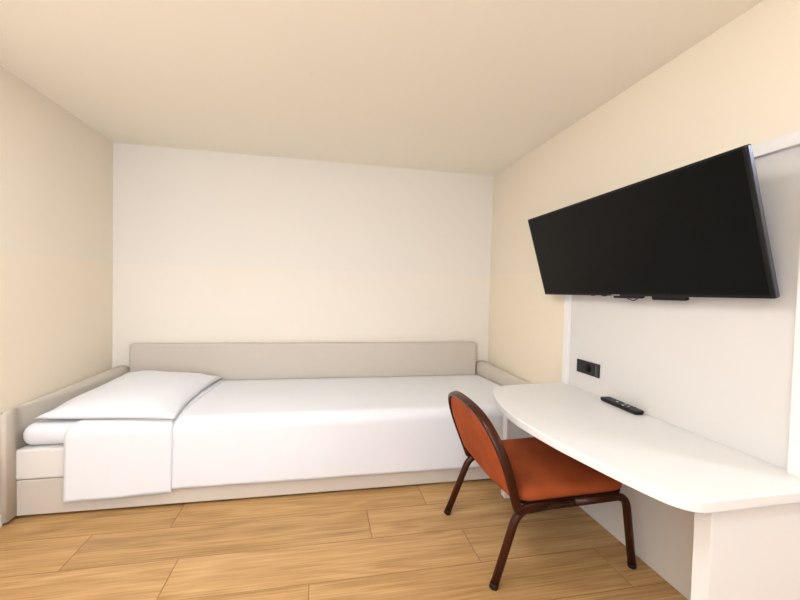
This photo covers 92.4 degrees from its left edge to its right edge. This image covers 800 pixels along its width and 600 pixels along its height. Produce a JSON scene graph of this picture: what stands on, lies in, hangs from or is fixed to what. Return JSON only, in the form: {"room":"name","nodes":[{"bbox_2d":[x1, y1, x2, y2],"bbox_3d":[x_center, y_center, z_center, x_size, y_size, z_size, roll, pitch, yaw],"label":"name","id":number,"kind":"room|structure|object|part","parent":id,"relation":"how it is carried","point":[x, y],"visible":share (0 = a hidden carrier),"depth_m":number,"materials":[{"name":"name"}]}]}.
{"room":"hotel room","nodes":[
{"label":"hotel room","id":0,"kind":"room"},
{"bbox_2d":[0,65,112,524],"bbox_3d":[-1.936,0.058,0.824,0.100,2.508,4.700,1,2,-11],"label":"wall","id":1,"kind":"structure","parent":0,"point":[56,171],"depth_m":2.41,"materials":[{"name":"beige paint"}]},
{"bbox_2d":[112,143,493,367],"bbox_3d":[-0.742,0.009,3.511,3.500,2.508,0.100,1,2,-11],"label":"wall","id":2,"kind":"structure","parent":0,"point":[209,246],"depth_m":3.40,"materials":[{"name":"white paint"}]},
{"bbox_2d":[0,479,687,599],"bbox_3d":[0.530,1.307,1.385,5.200,0.002,4.748,1,2,-11],"label":"floor","id":3,"kind":"structure","parent":0,"point":[392,542],"depth_m":1.92,"materials":[{"name":"brown wood"}]},
{"bbox_2d":[0,342,531,522],"bbox_3d":[-0.639,0.815,2.926,3.292,0.835,1.132,1,2,-11],"label":"daybed","id":4,"kind":"object","parent":3,"relation":"on","point":[31,476],"visible":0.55,"depth_m":3.11,"materials":[{"name":"fabric"}]},
{"bbox_3d":[-0.640,0.930,2.922,3.249,0.171,0.976,1,2,-11],"label":"rail","id":5,"kind":"part","parent":4,"relation":"part of","materials":[{"name":"white fabric"}]},
{"bbox_2d":[23,418,79,444],"bbox_3d":[-0.638,0.779,2.925,3.226,0.130,0.960,1,2,-11],"label":"mattress","id":6,"kind":"object","parent":4,"relation":"on","point":[45,431],"visible":0.17,"depth_m":2.17,"materials":[{"name":"white fabric"}]},
{"bbox_2d":[63,374,533,502],"bbox_3d":[-0.528,0.926,2.931,2.970,0.449,1.006,1,2,-11],"label":"sheet","id":7,"kind":"object","parent":6,"relation":"on","point":[244,431],"visible":0.76,"depth_m":2.44,"materials":[{"name":"white fabric"}]},
{"bbox_2d":[33,370,220,418],"bbox_3d":[-1.769,0.615,2.655,0.774,0.123,0.975,1,2,-11],"label":"pillow","id":8,"kind":"object","parent":7,"relation":"on","point":[148,394],"visible":1,"depth_m":2.39,"materials":[{"name":"white fabric"}]},
{"bbox_3d":[-2.182,0.869,2.618,0.146,0.626,1.130,1,2,-11],"label":"armrest","id":9,"kind":"part","parent":4,"relation":"part of","materials":[{"name":"white fabric"}]},
{"bbox_3d":[-0.644,1.119,2.930,3.241,0.200,0.972,1,2,-11],"label":"panel","id":10,"kind":"part","parent":4,"relation":"part of","materials":[{"name":"white wood"}]},
{"bbox_3d":[-0.740,0.673,3.438,2.986,0.585,0.081,1,2,-11],"label":"backrest","id":11,"kind":"part","parent":4,"relation":"part of","materials":[{"name":"beige fabric"}]},
{"bbox_3d":[0.901,0.926,3.238,0.146,0.626,1.130,1,2,-11],"label":"armrest","id":12,"kind":"part","parent":4,"relation":"part of","materials":[{"name":"beige fabric"}]},
{"bbox_2d":[444,391,636,590],"bbox_3d":[0.729,0.899,2.061,0.873,0.795,0.678,1,2,-11],"label":"upholstered chair","id":13,"kind":"object","parent":3,"relation":"on","point":[534,474],"visible":0.98,"depth_m":1.83,"materials":[{"name":"brown metal"}]},
{"bbox_3d":[0.482,1.085,2.312,0.428,0.374,0.045,1,2,-10],"label":"leg","id":14,"kind":"part","parent":13,"relation":"part of","materials":[{"name":"brown metal"}]},
{"bbox_3d":[0.403,0.706,1.989,0.178,0.391,0.625,1,2,-11],"label":"backrest","id":15,"kind":"part","parent":13,"relation":"part of","materials":[{"name":"orange fabric"}]},
{"bbox_3d":[0.460,0.725,2.001,0.316,0.456,0.678,1,2,-11],"label":"frame","id":16,"kind":"part","parent":13,"relation":"part of","materials":[{"name":"brown metal"}]},
{"bbox_3d":[0.607,1.104,1.753,0.403,0.373,0.041,1,2,-11],"label":"leg","id":17,"kind":"part","parent":13,"relation":"part of","materials":[{"name":"brown metal"}]},
{"bbox_3d":[0.755,0.875,2.065,0.576,0.076,0.587,1,2,-11],"label":"seat","id":18,"kind":"part","parent":13,"relation":"part of","materials":[{"name":"orange fabric"}]},
{"bbox_3d":[0.980,1.106,1.834,0.364,0.377,0.052,1,2,-11],"label":"leg","id":19,"kind":"part","parent":13,"relation":"part of","materials":[{"name":"brown metal"}]},
{"bbox_2d":[493,382,799,599],"bbox_3d":[0.888,0.933,1.842,0.685,0.735,1.402,1,2,-11],"label":"desk","id":20,"kind":"object","parent":3,"relation":"on","point":[746,541],"visible":1,"depth_m":1.26,"materials":[{"name":"white laminate"}]},
{"bbox_3d":[0.694,0.929,2.490,0.035,0.698,0.056,1,2,-11],"label":"leg","id":21,"kind":"part","parent":20,"relation":"part of","materials":[{"name":"white metal"}]},
{"bbox_2d":[600,396,643,414],"bbox_3d":[1.169,0.555,2.028,0.060,0.023,0.266,1,2,-9],"label":"remote control","id":22,"kind":"object","parent":20,"relation":"on","point":[624,406],"visible":1,"depth_m":2.00,"materials":[{"name":"black plastic"}]},
{"bbox_3d":[1.133,0.975,1.244,0.402,0.698,0.055,1,2,-11],"label":"panel","id":23,"kind":"part","parent":20,"relation":"part of","materials":[{"name":"white laminate"}]},
{"bbox_2d":[0,0,762,175],"bbox_3d":[0.585,-1.201,1.339,5.200,0.100,4.800,1,2,-11],"label":"ceiling","id":24,"kind":"structure","parent":0,"point":[456,86],"depth_m":1.96,"materials":[{"name":"beige paint"}]},
{"bbox_2d":[488,0,799,383],"bbox_3d":[1.192,0.085,2.514,0.100,2.508,2.620,1,2,-11],"label":"wall","id":25,"kind":"structure","parent":0,"point":[738,86],"depth_m":2.04,"materials":[{"name":"beige paint"}]},
{"bbox_2d":[562,130,799,599],"bbox_3d":[1.240,0.356,1.895,0.040,1.903,1.370,1,2,-11],"label":"wall panel","id":26,"kind":"object","parent":25,"relation":"attached to","point":[724,371],"visible":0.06,"depth_m":1.64,"materials":[{"name":"white laminate"}]},
{"bbox_3d":[1.101,0.334,2.539,0.020,1.903,0.052,1,2,-11],"label":"frame post","id":27,"kind":"part","parent":26,"relation":"part of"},
{"bbox_2d":[577,359,599,377],"bbox_3d":[1.143,0.414,2.338,0.013,0.080,0.200,1,2,-11],"label":"wall socket","id":28,"kind":"object","parent":26,"relation":"attached to","point":[589,368],"visible":1,"depth_m":2.32,"materials":[{"name":"black plastic"}]},
{"bbox_2d":[528,144,779,300],"bbox_3d":[1.118,-0.270,1.978,0.229,0.544,1.394,1,2,-11],"label":"television","id":29,"kind":"object","parent":26,"relation":"attached to","point":[699,228],"visible":1,"depth_m":1.63,"materials":[{"name":"black plastic"}]},
{"bbox_3d":[1.249,-0.573,1.888,0.020,0.045,1.222,1,2,-11],"label":"frame rail","id":30,"kind":"part","parent":26,"relation":"part of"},
{"bbox_3d":[1.356,0.377,1.269,0.020,1.903,0.096,1,2,-11],"label":"frame post","id":31,"kind":"part","parent":26,"relation":"part of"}
]}

